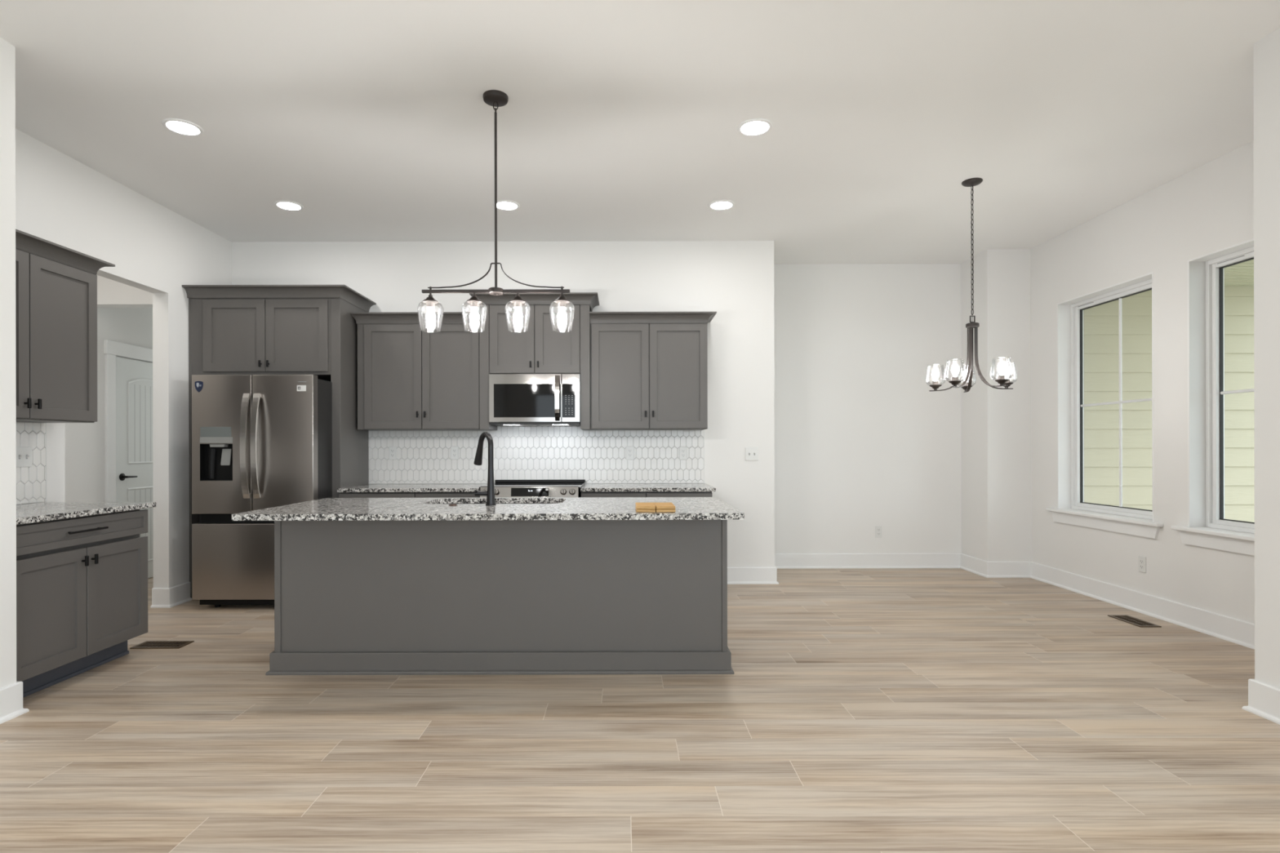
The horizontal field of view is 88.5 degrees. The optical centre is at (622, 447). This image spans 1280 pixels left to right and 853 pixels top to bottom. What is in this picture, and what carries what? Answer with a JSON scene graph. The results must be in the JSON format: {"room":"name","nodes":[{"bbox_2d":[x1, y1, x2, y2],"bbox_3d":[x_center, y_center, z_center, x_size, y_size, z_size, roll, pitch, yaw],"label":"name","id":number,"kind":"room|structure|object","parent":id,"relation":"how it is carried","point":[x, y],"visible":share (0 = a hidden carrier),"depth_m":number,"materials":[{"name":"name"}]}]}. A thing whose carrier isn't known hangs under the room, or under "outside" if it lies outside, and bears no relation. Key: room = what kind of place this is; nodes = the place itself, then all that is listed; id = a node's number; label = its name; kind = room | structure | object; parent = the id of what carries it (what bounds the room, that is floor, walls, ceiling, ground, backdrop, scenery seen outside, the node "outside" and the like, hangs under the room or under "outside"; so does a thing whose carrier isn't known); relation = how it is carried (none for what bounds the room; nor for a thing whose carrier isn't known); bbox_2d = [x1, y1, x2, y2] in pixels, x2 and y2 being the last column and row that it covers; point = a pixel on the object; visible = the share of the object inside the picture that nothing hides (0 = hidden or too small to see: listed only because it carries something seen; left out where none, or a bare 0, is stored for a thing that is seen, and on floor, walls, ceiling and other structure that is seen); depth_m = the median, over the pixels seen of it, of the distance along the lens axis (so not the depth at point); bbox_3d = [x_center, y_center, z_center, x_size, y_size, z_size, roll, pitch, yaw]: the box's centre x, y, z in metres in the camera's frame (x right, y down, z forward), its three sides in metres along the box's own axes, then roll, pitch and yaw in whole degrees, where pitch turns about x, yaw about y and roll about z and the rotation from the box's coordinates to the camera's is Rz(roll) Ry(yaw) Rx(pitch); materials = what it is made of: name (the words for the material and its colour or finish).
{"room":"kitchen","nodes":[
{"label":"kitchen","id":0,"kind":"room"},
{"bbox_2d":[0,37,16,688],"bbox_3d":[-3.184,-0.305,-0.751,0.822,3.048,7.498,0,0,0],"label":"wall","id":1,"kind":"structure","parent":0,"point":[7,51],"depth_m":2.96,"materials":[{"name":"paint"}]},
{"bbox_2d":[0,681,29,724],"bbox_3d":[-2.780,1.145,-0.736,0.080,0.145,7.528,0,0,0],"label":"baseboard","id":2,"kind":"structure","parent":1,"relation":"attached to","point":[11,695],"depth_m":2.95,"materials":[{"name":"white paint"}]},
{"bbox_2d":[65,307,152,578],"bbox_3d":[-4.481,-0.303,5.180,0.100,3.048,4.640,0,0,0],"label":"wall","id":3,"kind":"structure","parent":0,"point":[85,477],"depth_m":5.55,"materials":[{"name":"paint"}]},
{"bbox_2d":[103,339,152,502],"bbox_3d":[-4.414,0.150,6.095,0.030,2.142,0.990,0,0,0],"label":"trim","id":4,"kind":"structure","parent":3,"relation":"attached to","point":[112,348],"depth_m":5.65,"materials":[{"name":"white paint"}]},
{"bbox_2d":[115,356,153,577],"bbox_3d":[-4.393,0.211,6.095,0.072,2.004,0.760,0,0,0],"label":"door","id":5,"kind":"structure","parent":3,"relation":"in","point":[134,378],"depth_m":5.94,"materials":[{"name":"white paint"}]},
{"bbox_2d":[15,128,231,587],"bbox_3d":[-3.535,-0.305,4.417,0.120,3.048,2.838,0,0,0],"label":"wall","id":6,"kind":"structure","parent":0,"point":[61,200],"depth_m":4.93,"materials":[{"name":"paint"}]},
{"bbox_2d":[16,422,46,504],"bbox_3d":[-3.469,0.089,3.474,0.010,0.474,0.945,0,0,0],"label":"backsplash","id":7,"kind":"structure","parent":6,"relation":"attached to","point":[31,482],"depth_m":3.86,"materials":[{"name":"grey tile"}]},
{"bbox_2d":[16,446,31,466],"bbox_3d":[-3.454,0.054,3.785,0.021,0.117,0.116,0,0,0],"label":"light switch","id":8,"kind":"object","parent":7,"relation":"attached to","point":[24,454],"visible":0.75,"depth_m":3.79,"materials":[{"name":"white plastic"}]},
{"bbox_2d":[15,229,115,422],"bbox_3d":[-3.283,-0.631,3.500,0.384,0.965,0.996,0,0,0],"label":"upper cabinet","id":9,"kind":"object","parent":6,"relation":"attached to","point":[56,284],"visible":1,"depth_m":3.65,"materials":[{"name":"grey paint"}]},
{"bbox_2d":[150,582,191,608],"bbox_3d":[-3.517,1.147,5.117,0.150,0.145,0.255,0,0,0],"label":"baseboard","id":10,"kind":"structure","parent":6,"relation":"attached to","point":[162,597],"depth_m":5.01,"materials":[{"name":"white paint"}]},
{"bbox_2d":[97,275,152,307],"bbox_3d":[-4.015,-1.504,5.470,0.836,0.648,0.140,0,0,0],"label":"ceiling","id":11,"kind":"structure","parent":0,"point":[110,293],"depth_m":5.40,"materials":[{"name":"paint"}]},
{"bbox_2d":[231,240,774,567],"bbox_3d":[-1.123,-0.310,6.277,4.943,3.048,0.883,0,0,0],"label":"wall","id":12,"kind":"structure","parent":0,"point":[734,280],"depth_m":5.84,"materials":[{"name":"paint"}]},
{"bbox_2d":[350,311,484,431],"bbox_3d":[-1.728,-0.636,5.636,1.060,0.970,0.401,0,0,0],"label":"upper cabinet","id":13,"kind":"object","parent":12,"relation":"attached to","point":[410,378],"visible":0.94,"depth_m":5.50,"materials":[{"name":"grey paint"}]},
{"bbox_2d":[469,292,599,430],"bbox_3d":[-0.736,-0.715,5.621,1.057,1.123,0.430,0,0,0],"label":"upper cabinet","id":14,"kind":"object","parent":12,"relation":"attached to","point":[540,349],"visible":0.9,"depth_m":5.47,"materials":[{"name":"grey paint"}]},
{"bbox_2d":[488,373,580,426],"bbox_3d":[-0.735,-0.403,5.613,0.756,0.426,0.422,0,0,0],"label":"microwave","id":15,"kind":"object","parent":14,"relation":"attached to","point":[514,399],"visible":0.96,"depth_m":5.45,"materials":[{"name":"silver metal"}]},
{"bbox_2d":[368,426,704,484],"bbox_3d":[-0.766,0.052,5.831,2.984,0.537,0.010,0,0,0],"label":"backsplash","id":16,"kind":"structure","parent":12,"relation":"attached to","point":[520,452],"depth_m":5.83,"materials":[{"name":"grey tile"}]},
{"bbox_2d":[388,446,396,459],"bbox_3d":[-2.042,0.049,5.823,0.070,0.117,0.008,0,0,0],"label":"wall outlet","id":17,"kind":"object","parent":16,"relation":"attached to","point":[392,450],"visible":1,"depth_m":5.82,"materials":[{"name":"white plastic"}]},
{"bbox_2d":[450,446,458,459],"bbox_3d":[-1.492,0.048,5.823,0.070,0.117,0.008,0,0,0],"label":"wall outlet","id":18,"kind":"object","parent":16,"relation":"attached to","point":[454,450],"visible":1,"depth_m":5.82,"materials":[{"name":"white plastic"}]},
{"bbox_2d":[626,446,634,459],"bbox_3d":[0.064,0.049,5.823,0.070,0.117,0.008,0,0,0],"label":"wall outlet","id":19,"kind":"object","parent":16,"relation":"attached to","point":[629,450],"visible":1,"depth_m":5.82,"materials":[{"name":"white plastic"}]},
{"bbox_2d":[679,446,687,459],"bbox_3d":[0.536,0.051,5.823,0.070,0.117,0.008,0,0,0],"label":"wall outlet","id":20,"kind":"object","parent":16,"relation":"attached to","point":[682,450],"visible":1,"depth_m":5.82,"materials":[{"name":"white plastic"}]},
{"bbox_2d":[589,311,716,430],"bbox_3d":[0.253,-0.640,5.636,1.052,0.970,0.401,0,0,0],"label":"upper cabinet","id":21,"kind":"object","parent":12,"relation":"attached to","point":[649,370],"visible":1,"depth_m":5.50,"materials":[{"name":"grey paint"}]},
{"bbox_2d":[745,447,758,460],"bbox_3d":[1.147,0.057,5.825,0.116,0.117,0.021,0,0,0],"label":"light switch","id":22,"kind":"object","parent":12,"relation":"attached to","point":[751,453],"visible":1,"depth_m":5.83,"materials":[{"name":"white plastic"}]},
{"bbox_2d":[727,553,1030,584],"bbox_3d":[2.257,1.135,6.192,3.068,0.145,0.773,0,0,0],"label":"baseboard","id":23,"kind":"structure","parent":12,"relation":"attached to","point":[735,575],"depth_m":6.56,"materials":[{"name":"white paint"}]},
{"bbox_2d":[0,0,1279,264],"bbox_3d":[-0.309,-1.910,1.450,8.590,0.150,12.300,0,0,0],"label":"ceiling","id":24,"kind":"structure","parent":0,"point":[620,120],"depth_m":3.56,"materials":[{"name":"paint"}]},
{"bbox_2d":[161,118,204,136],"bbox_3d":[-2.511,-1.827,3.747,0.202,0.008,0.202,0,0,0],"label":"recessed light","id":25,"kind":"object","parent":24,"relation":"in","point":[181,126],"visible":1,"depth_m":3.74,"materials":[{"name":"white paint"}]},
{"bbox_2d":[274,200,303,210],"bbox_3d":[-2.523,-1.827,4.960,0.202,0.008,0.202,0,0,0],"label":"recessed light","id":26,"kind":"object","parent":24,"relation":"in","point":[286,205],"visible":1,"depth_m":4.95,"materials":[{"name":"white paint"}]},
{"bbox_2d":[417,89,574,332],"bbox_3d":[-0.662,-1.223,3.430,0.818,1.223,0.131,0,0,0],"label":"pendant light","id":27,"kind":"object","parent":24,"relation":"hanging from","point":[495,98],"visible":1,"depth_m":3.42,"materials":[{"name":"brown metal"}]},
{"bbox_2d":[426,301,435,308],"bbox_3d":[-1.005,-0.745,3.430,0.042,0.028,0.042,0,0,0],"label":"socket","id":28,"kind":"object","parent":27,"relation":"attached to","point":[429,304],"depth_m":3.41,"materials":[{"name":"white"}]},
{"bbox_2d":[470,301,478,308],"bbox_3d":[-0.776,-0.745,3.430,0.042,0.028,0.042,0,0,0],"label":"socket","id":29,"kind":"object","parent":27,"relation":"attached to","point":[473,304],"depth_m":3.41,"materials":[{"name":"white"}]},
{"bbox_2d":[513,301,521,308],"bbox_3d":[-0.549,-0.746,3.430,0.042,0.028,0.042,0,0,0],"label":"socket","id":30,"kind":"object","parent":27,"relation":"attached to","point":[517,304],"depth_m":3.41,"materials":[{"name":"white"}]},
{"bbox_2d":[558,301,565,307],"bbox_3d":[-0.318,-0.746,3.430,0.042,0.028,0.042,0,0,0],"label":"socket","id":31,"kind":"object","parent":27,"relation":"attached to","point":[561,304],"depth_m":3.41,"materials":[{"name":"white"}]},
{"bbox_2d":[493,200,519,210],"bbox_3d":[-0.880,-1.830,4.963,0.202,0.008,0.202,0,0,0],"label":"recessed light","id":32,"kind":"object","parent":24,"relation":"in","point":[506,205],"visible":0.86,"depth_m":4.96,"materials":[{"name":"white paint"}]},
{"bbox_2d":[707,200,734,209],"bbox_3d":[0.747,-1.834,4.967,0.202,0.008,0.202,0,0,0],"label":"recessed light","id":33,"kind":"object","parent":24,"relation":"in","point":[718,204],"visible":1,"depth_m":4.96,"materials":[{"name":"white paint"}]},
{"bbox_2d":[737,118,773,136],"bbox_3d":[0.757,-1.834,3.762,0.202,0.008,0.202,0,0,0],"label":"recessed light","id":34,"kind":"object","parent":24,"relation":"in","point":[753,126],"visible":1,"depth_m":3.75,"materials":[{"name":"white paint"}]},
{"bbox_2d":[925,177,1017,392],"bbox_3d":[2.426,-1.122,4.562,0.578,1.438,0.556,0,0,18],"label":"chandelier","id":35,"kind":"object","parent":24,"relation":"hanging from","point":[1006,372],"visible":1,"depth_m":4.52,"materials":[{"name":"brown metal"}]},
{"bbox_2d":[932,381,938,384],"bbox_3d":[2.230,-0.460,4.679,0.042,0.028,0.042,0,0,0],"label":"socket","id":36,"kind":"object","parent":35,"relation":"attached to","point":[933,382],"depth_m":4.66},
{"bbox_2d":[951,376,958,380],"bbox_3d":[2.230,-0.460,4.403,0.042,0.028,0.042,0,0,0],"label":"socket","id":37,"kind":"object","parent":35,"relation":"attached to","point":[955,378],"depth_m":4.38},
{"bbox_2d":[998,375,1005,379],"bbox_3d":[2.493,-0.460,4.317,0.042,0.028,0.042,0,0,0],"label":"socket","id":38,"kind":"object","parent":35,"relation":"attached to","point":[1000,377],"depth_m":4.30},
{"bbox_2d":[0,568,1279,852],"bbox_3d":[-0.347,1.273,1.500,8.300,0.120,12.000,0,0,0],"label":"floor","id":39,"kind":"structure","parent":0,"point":[860,710],"depth_m":2.72,"materials":[{"name":"brown wood"}]},
{"bbox_2d":[16,509,147,697],"bbox_3d":[-3.124,0.788,3.445,0.695,0.862,0.887,0,0,0],"label":"base cabinet","id":40,"kind":"object","parent":39,"relation":"on","point":[82,582],"visible":0.95,"depth_m":3.40,"materials":[{"name":"grey paint"}]},
{"bbox_2d":[16,502,155,524],"bbox_3d":[-3.120,0.341,3.454,0.688,0.030,0.909,0,0,0],"label":"countertop","id":41,"kind":"structure","parent":40,"relation":"on","point":[32,513],"depth_m":3.52,"materials":[{"name":"stone"}]},
{"bbox_2d":[129,640,194,648],"bbox_3d":[-2.836,1.215,4.043,0.300,0.006,0.144,0,0,0],"label":"floor vent","id":42,"kind":"object","parent":39,"relation":"in","point":[148,644],"visible":1,"depth_m":4.04,"materials":[{"name":"brown metal"}]},
{"bbox_2d":[191,374,332,607],"bbox_3d":[-2.766,0.335,5.293,0.909,1.765,0.934,0,0,0],"label":"refrigerator","id":43,"kind":"object","parent":39,"relation":"on","point":[260,442],"visible":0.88,"depth_m":4.90,"materials":[{"name":"grey metal"}]},
{"bbox_2d":[182,284,376,598],"bbox_3d":[-2.831,-0.032,5.503,1.282,2.500,0.665,0,0,0],"label":"tall cabinet","id":44,"kind":"object","parent":39,"relation":"on","point":[233,329],"visible":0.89,"depth_m":5.24,"materials":[{"name":"grey paint"}]},
{"bbox_2d":[338,492,417,497],"bbox_3d":[-1.952,0.785,5.503,0.606,0.862,0.664,0,0,0],"label":"base cabinet","id":45,"kind":"object","parent":39,"relation":"on","point":[344,495],"visible":0.02,"depth_m":5.21,"materials":[{"name":"grey paint"}]},
{"bbox_2d":[337,484,487,492],"bbox_3d":[-1.691,0.338,5.503,1.131,0.030,0.647,0,0,0],"label":"countertop","id":46,"kind":"structure","parent":45,"relation":"on","point":[367,487],"depth_m":5.18,"materials":[{"name":"stone"}]},
{"bbox_2d":[415,492,479,497],"bbox_3d":[-1.386,0.784,5.503,0.523,0.862,0.664,0,0,0],"label":"base cabinet","id":47,"kind":"object","parent":39,"relation":"on","point":[420,495],"visible":0.02,"depth_m":5.21,"materials":[{"name":"grey paint"}]},
{"bbox_2d":[265,502,733,675],"bbox_3d":[-0.657,0.784,3.857,2.501,0.860,0.708,0,0,0],"label":"kitchen island","id":48,"kind":"object","parent":39,"relation":"on","point":[397,597],"visible":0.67,"depth_m":3.54,"materials":[{"name":"grey paint"}]},
{"bbox_2d":[231,497,744,520],"bbox_3d":[-0.656,0.338,3.712,2.498,0.031,1.039,0,0,0],"label":"island countertop","id":49,"kind":"structure","parent":48,"relation":"on","point":[567,508],"depth_m":3.38,"materials":[{"name":"stone"}]},
{"bbox_2d":[473,431,496,505],"bbox_3d":[-0.807,0.117,3.715,0.108,0.411,0.212,0,0,-41],"label":"faucet","id":50,"kind":"object","parent":49,"relation":"on","point":[490,493],"visible":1,"depth_m":3.66,"materials":[{"name":"black metal"}]},
{"bbox_2d":[635,502,675,512],"bbox_3d":[0.164,0.304,3.359,0.194,0.032,0.228,0,0,0],"label":"board","id":51,"kind":"object","parent":49,"relation":"on","point":[640,507],"visible":1,"depth_m":3.25,"materials":[{"name":"brown wood"}]},
{"bbox_2d":[479,479,585,497],"bbox_3d":[-0.728,0.749,5.439,0.792,0.929,0.771,0,0,0],"label":"range","id":52,"kind":"object","parent":39,"relation":"on","point":[568,487],"visible":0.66,"depth_m":5.12,"materials":[{"name":"silver metal"}]},
{"bbox_2d":[479,482,584,488],"bbox_3d":[-0.729,0.314,5.458,0.788,0.012,0.666,0,0,0],"label":"cooktop","id":53,"kind":"object","parent":52,"relation":"in","point":[497,485],"depth_m":5.26,"materials":[{"name":"black glass"}]},
{"bbox_2d":[581,491,645,497],"bbox_3d":[-0.074,0.781,5.503,0.519,0.862,0.664,0,0,0],"label":"base cabinet","id":54,"kind":"object","parent":39,"relation":"on","point":[584,494],"visible":0.02,"depth_m":5.21,"materials":[{"name":"grey paint"}]},
{"bbox_2d":[580,483,715,491],"bbox_3d":[0.200,0.334,5.503,1.070,0.030,0.647,0,0,0],"label":"countertop","id":55,"kind":"structure","parent":54,"relation":"on","point":[587,486],"depth_m":5.21,"materials":[{"name":"stone"}]},
{"bbox_2d":[645,491,712,497],"bbox_3d":[0.450,0.780,5.503,0.527,0.862,0.664,0,0,0],"label":"base cabinet","id":56,"kind":"object","parent":39,"relation":"on","point":[648,494],"visible":0.02,"depth_m":5.21,"materials":[{"name":"grey paint"}]},
{"bbox_2d":[1107,614,1161,626],"bbox_3d":[3.539,1.201,4.547,0.144,0.006,0.300,0,0,0],"label":"floor vent","id":57,"kind":"object","parent":39,"relation":"in","point":[1140,623],"visible":1,"depth_m":4.54,"materials":[{"name":"brown metal"}]},
{"bbox_2d":[773,263,961,553],"bbox_3d":[2.370,-0.317,6.649,2.043,3.048,0.140,0,0,0],"label":"wall","id":58,"kind":"structure","parent":0,"point":[863,442],"depth_m":6.58,"materials":[{"name":"paint"}]},
{"bbox_2d":[875,525,882,537],"bbox_3d":[2.564,0.845,6.575,0.070,0.117,0.008,0,0,0],"label":"wall outlet","id":59,"kind":"object","parent":58,"relation":"attached to","point":[878,529],"visible":1,"depth_m":6.57,"materials":[{"name":"white plastic"}]},
{"bbox_2d":[960,248,1031,561],"bbox_3d":[3.692,-0.320,6.410,0.600,3.048,0.619,0,0,0],"label":"wall","id":60,"kind":"structure","parent":0,"point":[996,424],"depth_m":6.10,"materials":[{"name":"paint"}]},
{"bbox_2d":[1030,140,1254,623],"bbox_3d":[3.892,-0.320,4.474,0.200,3.048,3.252,0,0,0],"label":"wall","id":61,"kind":"structure","parent":0,"point":[1209,208],"depth_m":4.65,"materials":[{"name":"paint"}]},
{"bbox_2d":[1045,271,1163,538],"bbox_3d":[3.867,-0.305,5.207,0.250,1.904,1.208,0,0,0],"label":"window","id":62,"kind":"structure","parent":61,"relation":"in","point":[1072,508],"depth_m":5.65,"materials":[{"name":"white paint"}]},
{"bbox_2d":[1137,555,1146,573],"bbox_3d":[3.790,0.852,4.790,0.008,0.117,0.070,0,0,0],"label":"wall outlet","id":63,"kind":"object","parent":61,"relation":"attached to","point":[1141,560],"visible":1,"depth_m":4.79,"materials":[{"name":"white plastic"}]},
{"bbox_2d":[1170,238,1254,555],"bbox_3d":[3.867,-0.305,3.884,0.250,1.904,1.208,0,0,0],"label":"window","id":64,"kind":"structure","parent":61,"relation":"in","point":[1208,527],"depth_m":4.36,"materials":[{"name":"white paint"}]},
{"bbox_2d":[1083,285,1254,522],"bbox_3d":[5.696,-0.092,6.065,3.408,2.971,0.050,0,0,0],"label":"wall","id":65,"kind":"structure","parent":0,"point":[1100,322],"depth_m":6.05,"materials":[{"name":"beige paint"}]},
{"bbox_2d":[1224,259,1253,285],"bbox_3d":[5.143,-1.543,3.870,2.308,0.112,4.740,0,0,0],"label":"siding","id":66,"kind":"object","parent":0,"point":[1242,273],"depth_m":5.65,"materials":[{"name":"green wood"}]},
{"bbox_2d":[1253,27,1279,688],"bbox_3d":[3.338,-0.319,-0.751,0.908,3.048,7.498,0,0,0],"label":"wall","id":67,"kind":"structure","parent":0,"point":[1267,50],"depth_m":2.94,"materials":[{"name":"paint"}]},
{"bbox_2d":[1030,561,1279,724],"bbox_3d":[3.326,1.133,0.798,0.938,0.145,10.596,0,0,0],"label":"baseboard","id":68,"kind":"structure","parent":67,"relation":"attached to","point":[1264,700],"depth_m":4.46,"materials":[{"name":"white paint"}]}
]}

